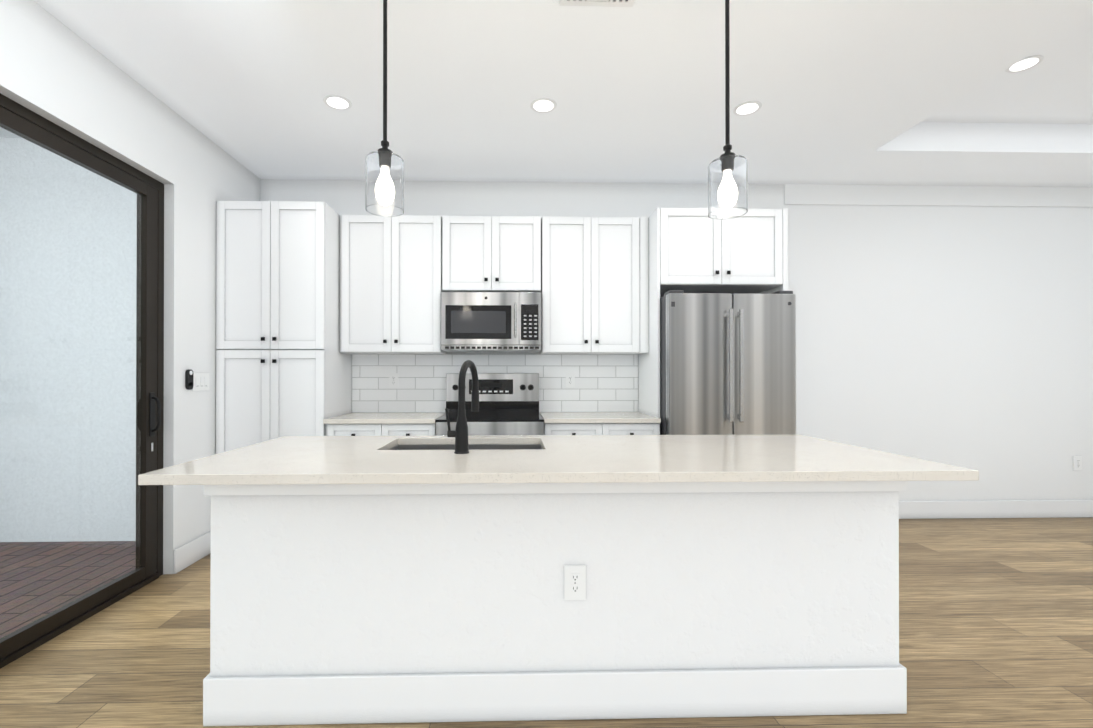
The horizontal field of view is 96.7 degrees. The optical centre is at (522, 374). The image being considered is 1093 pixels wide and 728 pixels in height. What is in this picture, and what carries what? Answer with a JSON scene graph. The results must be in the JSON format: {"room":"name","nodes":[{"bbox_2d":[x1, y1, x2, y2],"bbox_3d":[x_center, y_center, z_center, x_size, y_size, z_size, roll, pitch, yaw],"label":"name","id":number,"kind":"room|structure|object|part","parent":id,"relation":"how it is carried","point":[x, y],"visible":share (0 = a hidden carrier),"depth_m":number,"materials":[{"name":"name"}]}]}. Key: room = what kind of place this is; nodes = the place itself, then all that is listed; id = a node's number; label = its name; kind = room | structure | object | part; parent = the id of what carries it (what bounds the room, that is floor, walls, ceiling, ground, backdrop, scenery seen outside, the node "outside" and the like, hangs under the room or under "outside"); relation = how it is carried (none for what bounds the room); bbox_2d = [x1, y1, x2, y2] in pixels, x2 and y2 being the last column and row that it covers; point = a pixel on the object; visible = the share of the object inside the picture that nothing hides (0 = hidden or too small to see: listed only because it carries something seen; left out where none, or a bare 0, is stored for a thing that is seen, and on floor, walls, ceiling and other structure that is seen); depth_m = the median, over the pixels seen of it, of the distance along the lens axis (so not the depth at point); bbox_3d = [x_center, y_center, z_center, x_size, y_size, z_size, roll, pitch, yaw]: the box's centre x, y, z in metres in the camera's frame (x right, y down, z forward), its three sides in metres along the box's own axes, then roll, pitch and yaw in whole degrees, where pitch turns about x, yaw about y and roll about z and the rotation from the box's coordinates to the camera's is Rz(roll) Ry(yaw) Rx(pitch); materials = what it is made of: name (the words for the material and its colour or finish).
{"room":"kitchen","nodes":[
{"label":"kitchen","id":0,"kind":"room"},
{"bbox_2d":[0,138,136,541],"bbox_3d":[-5.441,-0.338,3.687,6.147,3.180,0.200,0,0,-1],"label":"wall","id":1,"kind":"structure","parent":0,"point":[27,431],"depth_m":3.64,"materials":[{"name":"paint"}]},
{"bbox_2d":[0,0,259,573],"bbox_3d":[-2.175,-0.312,0.120,0.200,3.060,7.800,0,0,-1],"label":"wall","id":2,"kind":"structure","parent":0,"point":[53,69],"depth_m":2.99,"materials":[{"name":"white paint"}]},
{"bbox_2d":[0,93,163,668],"bbox_3d":[-2.192,0.020,0.753,0.178,2.400,4.470,0,0,-1],"label":"sliding door","id":3,"kind":"structure","parent":2,"relation":"in","point":[16,118],"depth_m":2.63,"materials":[{"name":"clear glass"}]},
{"bbox_3d":[-2.183,0.239,2.891,0.050,0.260,0.040,0,0,-1],"label":"handle","id":4,"kind":"part","parent":3,"relation":"part of","materials":[{"name":"black metal"}]},
{"bbox_2d":[185,369,192,389],"bbox_3d":[-2.142,0.035,3.120,0.022,0.130,0.050,0,0,-1],"label":"sensor","id":5,"kind":"object","parent":2,"relation":"attached to","point":[188,379],"visible":0.96,"depth_m":3.11,"materials":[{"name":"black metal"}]},
{"bbox_2d":[174,531,210,573],"bbox_3d":[-2.060,1.141,-0.189,0.015,0.150,7.188,0,0,-1],"label":"baseboard","id":6,"kind":"structure","parent":2,"relation":"attached to","point":[191,552],"depth_m":3.14,"materials":[{"name":"white paint"}]},
{"bbox_2d":[192,373,208,390],"bbox_3d":[-2.151,0.051,3.250,0.010,0.118,0.170,0,0,-1],"label":"switch plate","id":7,"kind":"object","parent":2,"relation":"attached to","point":[200,381],"visible":0.94,"depth_m":3.24,"materials":[{"name":"white plastic"}]},
{"bbox_2d":[0,517,1092,727],"bbox_3d":[-0.807,1.285,-0.452,15.200,0.140,9.400,0,0,-1],"label":"floor","id":8,"kind":"structure","parent":0,"point":[995,622],"depth_m":2.23,"materials":[{"name":"brown wood"}]},
{"bbox_2d":[216,201,351,453],"bbox_3d":[-1.788,0.005,3.711,0.755,2.455,0.634,0,0,-1],"label":"pantry cabinet","id":9,"kind":"object","parent":8,"relation":"on","point":[283,365],"visible":0.67,"depth_m":3.43,"materials":[{"name":"white paint"}]},
{"bbox_2d":[326,423,435,435],"bbox_3d":[-1.018,0.791,3.740,0.782,0.884,0.608,0,0,-1],"label":"base cabinet","id":10,"kind":"object","parent":8,"relation":"on","point":[331,429],"depth_m":3.44,"materials":[{"name":"white paint"}]},
{"bbox_2d":[436,373,543,435],"bbox_3d":[-0.239,0.612,3.698,0.760,1.240,0.697,0,0,-1],"label":"range","id":11,"kind":"object","parent":8,"relation":"on","point":[508,403],"visible":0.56,"depth_m":3.96,"materials":[{"name":"silver metal"}]},
{"bbox_2d":[203,484,906,726],"bbox_3d":[0.126,0.784,2.084,2.496,0.883,0.731,0,0,-1],"label":"kitchen island","id":12,"kind":"object","parent":8,"relation":"on","point":[458,574],"depth_m":1.73,"materials":[{"name":"paint"}]},
{"bbox_3d":[0.127,0.784,2.084,2.496,0.883,0.731,0,0,-1],"label":"trim","id":13,"kind":"part","parent":12,"relation":"part of","materials":[{"name":"white paint"}]},
{"bbox_2d":[138,434,978,487],"bbox_3d":[0.129,0.327,2.002,2.640,0.032,0.964,0,0,-1],"label":"island countertop","id":14,"kind":"structure","parent":12,"relation":"on","point":[796,458],"depth_m":1.72,"materials":[{"name":"beige stone"}]},
{"bbox_2d":[445,360,478,453],"bbox_3d":[-0.247,0.126,1.989,0.123,0.368,0.211,0,0,-1],"label":"faucet","id":15,"kind":"object","parent":14,"relation":"on","point":[460,433],"depth_m":1.90,"materials":[{"name":"black metal"}]},
{"bbox_2d":[390,444,541,449],"bbox_3d":[-0.257,0.454,2.187,0.719,0.222,0.404,0,0,-1],"label":"sink","id":16,"kind":"object","parent":14,"relation":"in","point":[393,446],"depth_m":2.38,"materials":[{"name":"silver metal"}]},
{"bbox_2d":[564,565,585,599],"bbox_3d":[0.186,0.743,1.731,0.076,0.122,0.010,0,0,-1],"label":"outlet","id":17,"kind":"object","parent":12,"relation":"attached to","point":[574,575],"depth_m":1.73,"materials":[{"name":"white plastic"}]},
{"bbox_2d":[544,423,659,434],"bbox_3d":[0.561,0.791,3.781,0.834,0.884,0.608,0,0,-1],"label":"base cabinet","id":18,"kind":"object","parent":8,"relation":"on","point":[549,429],"depth_m":3.48,"materials":[{"name":"white paint"}]},
{"bbox_2d":[323,412,660,423],"bbox_3d":[-0.215,0.333,3.750,2.387,0.032,0.633,0,0,-1],"label":"countertop","id":19,"kind":"structure","parent":18,"relation":"on","point":[432,417],"depth_m":3.46,"materials":[{"name":"beige stone"}]},
{"bbox_2d":[638,207,787,423],"bbox_3d":[1.463,0.005,3.826,0.969,2.455,0.569,0,0,-1],"label":"tall cabinet","id":20,"kind":"object","parent":8,"relation":"on","point":[695,250],"visible":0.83,"depth_m":3.58,"materials":[{"name":"white paint"}]},
{"bbox_2d":[660,290,795,434],"bbox_3d":[1.459,0.322,3.696,0.900,1.820,0.732,0,0,-1],"label":"refrigerator","id":21,"kind":"object","parent":8,"relation":"on","point":[727,364],"visible":0.65,"depth_m":3.39,"materials":[{"name":"grey metal"}]},
{"bbox_2d":[34,0,1092,186],"bbox_3d":[2.250,-1.797,0.239,9.053,0.330,8.200,0,0,-1],"label":"ceiling","id":22,"kind":"structure","parent":0,"point":[893,92],"depth_m":2.75,"materials":[{"name":"white paint"}]},
{"bbox_2d":[323,95,351,109],"bbox_3d":[-1.105,-1.619,2.898,0.160,0.004,0.160,0,0,-1],"label":"recessed light","id":23,"kind":"object","parent":22,"relation":"in","point":[337,102],"visible":1,"depth_m":2.89,"materials":[{"name":"white paint"}]},
{"bbox_2d":[365,0,403,216],"bbox_3d":[-0.540,-1.133,1.905,0.146,0.984,0.146,0,0,-1],"label":"pendant light","id":24,"kind":"object","parent":22,"relation":"hanging from","point":[384,180],"visible":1,"depth_m":1.86,"materials":[{"name":"clear glass"}]},
{"bbox_3d":[-0.540,-0.743,1.904,0.146,0.204,0.146,0,0,-1],"label":"lamp shade","id":25,"kind":"part","parent":24,"relation":"part of","materials":[{"name":"clear glass"}]},
{"bbox_3d":[-0.540,-1.218,1.906,0.100,0.814,0.100,0,0,-1],"label":"stem","id":26,"kind":"part","parent":24,"relation":"part of","materials":[{"name":"black metal"}]},
{"bbox_2d":[530,98,556,112],"bbox_3d":[0.124,-1.619,2.930,0.160,0.004,0.160,0,0,-1],"label":"recessed light","id":27,"kind":"object","parent":22,"relation":"in","point":[543,105],"visible":1,"depth_m":2.92,"materials":[{"name":"white paint"}]},
{"bbox_2d":[560,0,634,6],"bbox_3d":[0.326,-1.620,1.975,0.320,0.010,0.320,0,0,-1],"label":"ceiling vent","id":28,"kind":"object","parent":22,"relation":"in","point":[616,3],"visible":1,"depth_m":2.12,"materials":[{"name":"white metal"}]},
{"bbox_2d":[708,0,747,218],"bbox_3d":[0.817,-1.133,1.940,0.146,0.984,0.146,0,0,-1],"label":"pendant light","id":29,"kind":"object","parent":22,"relation":"hanging from","point":[728,184],"visible":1,"depth_m":1.90,"materials":[{"name":"clear glass"}]},
{"bbox_3d":[0.817,-1.218,1.941,0.100,0.814,0.100,0,0,-1],"label":"stem","id":30,"kind":"part","parent":29,"relation":"part of","materials":[{"name":"black metal"}]},
{"bbox_3d":[0.817,-0.743,1.939,0.146,0.204,0.146,0,0,-1],"label":"lamp shade","id":31,"kind":"part","parent":29,"relation":"part of","materials":[{"name":"clear glass"}]},
{"bbox_2d":[733,101,761,115],"bbox_3d":[1.368,-1.619,2.962,0.160,0.004,0.160,0,0,-1],"label":"recessed light","id":32,"kind":"object","parent":22,"relation":"in","point":[747,108],"visible":1,"depth_m":2.96,"materials":[{"name":"white paint"}]},
{"bbox_2d":[1005,55,1043,72],"bbox_3d":[2.959,-1.829,2.868,0.160,0.004,0.160,0,0,-1],"label":"recessed light","id":33,"kind":"object","parent":22,"relation":"in","point":[1025,63],"visible":0.94,"depth_m":2.87,"materials":[{"name":"white paint"}]},
{"bbox_2d":[260,179,1092,500],"bbox_3d":[2.147,-0.296,4.228,9.053,3.060,0.208,0,0,-1],"label":"wall","id":34,"kind":"structure","parent":0,"point":[956,335],"depth_m":4.17,"materials":[{"name":"white paint"}]},
{"bbox_2d":[340,215,451,353],"bbox_3d":[-0.989,-0.695,3.887,0.847,1.056,0.328,0,0,-1],"label":"upper cabinet","id":35,"kind":"object","parent":34,"relation":"attached to","point":[395,271],"depth_m":3.73,"materials":[{"name":"white paint"}]},
{"bbox_2d":[352,354,637,412],"bbox_3d":[-0.223,0.076,4.064,2.387,0.485,0.008,0,0,-1],"label":"backsplash","id":36,"kind":"structure","parent":34,"relation":"attached to","point":[606,382],"depth_m":4.06,"materials":[{"name":"white tile"}]},
{"bbox_2d":[389,373,397,387],"bbox_3d":[-1.072,0.050,4.033,0.076,0.122,0.010,0,0,-1],"label":"outlet","id":37,"kind":"object","parent":36,"relation":"attached to","point":[393,380],"depth_m":4.03,"materials":[{"name":"white plastic"}]},
{"bbox_2d":[566,373,574,386],"bbox_3d":[0.397,0.051,4.070,0.076,0.122,0.010,0,0,-1],"label":"outlet","id":38,"kind":"object","parent":36,"relation":"attached to","point":[570,377],"depth_m":4.07,"materials":[{"name":"white plastic"}]},
{"bbox_2d":[452,216,543,291],"bbox_3d":[-0.245,-0.933,3.907,0.761,0.580,0.328,0,0,-1],"label":"upper cabinet","id":39,"kind":"object","parent":34,"relation":"attached to","point":[490,253],"depth_m":3.75,"materials":[{"name":"white paint"}]},
{"bbox_2d":[441,292,540,352],"bbox_3d":[-0.243,-0.401,3.847,0.758,0.438,0.443,0,0,-1],"label":"microwave","id":40,"kind":"object","parent":39,"relation":"attached to","point":[507,322],"visible":1,"depth_m":3.67,"materials":[{"name":"silver metal"}]},
{"bbox_3d":[-0.233,-0.393,3.670,0.701,0.272,0.002,0,0,-1],"label":"glass","id":41,"kind":"part","parent":40,"relation":"part of","materials":[{"name":"black glass"}]},
{"bbox_3d":[-0.058,-0.409,3.654,0.020,0.269,0.047,0,0,-1],"label":"handle","id":42,"kind":"part","parent":40,"relation":"part of","materials":[{"name":"silver metal"}]},
{"bbox_2d":[532,217,648,353],"bbox_3d":[0.526,-0.694,3.926,0.898,1.056,0.328,0,0,-1],"label":"upper cabinet","id":43,"kind":"object","parent":34,"relation":"attached to","point":[587,278],"depth_m":3.77,"materials":[{"name":"white paint"}]},
{"bbox_2d":[899,500,1092,518],"bbox_3d":[4.209,1.159,4.171,4.534,0.150,0.015,0,0,-1],"label":"baseboard","id":44,"kind":"structure","parent":34,"relation":"attached to","point":[997,509],"depth_m":4.16,"materials":[{"name":"white paint"}]},
{"bbox_2d":[1073,456,1081,469],"bbox_3d":[4.785,0.768,4.190,0.076,0.122,0.010,0,0,-1],"label":"electrical outlet","id":45,"kind":"object","parent":34,"relation":"attached to","point":[1077,462],"visible":1,"depth_m":4.19,"materials":[{"name":"white plastic"}]},
{"label":"outside","id":46,"kind":"structure","parent":0,"visible":0},
{"bbox_2d":[0,127,21,137],"bbox_3d":[-4.078,-1.846,-0.698,3.647,0.120,9.050,0,0,-1],"label":"ceiling","id":47,"kind":"structure","parent":46,"point":[4,134],"depth_m":3.58,"materials":[{"name":"paint"}]}
]}

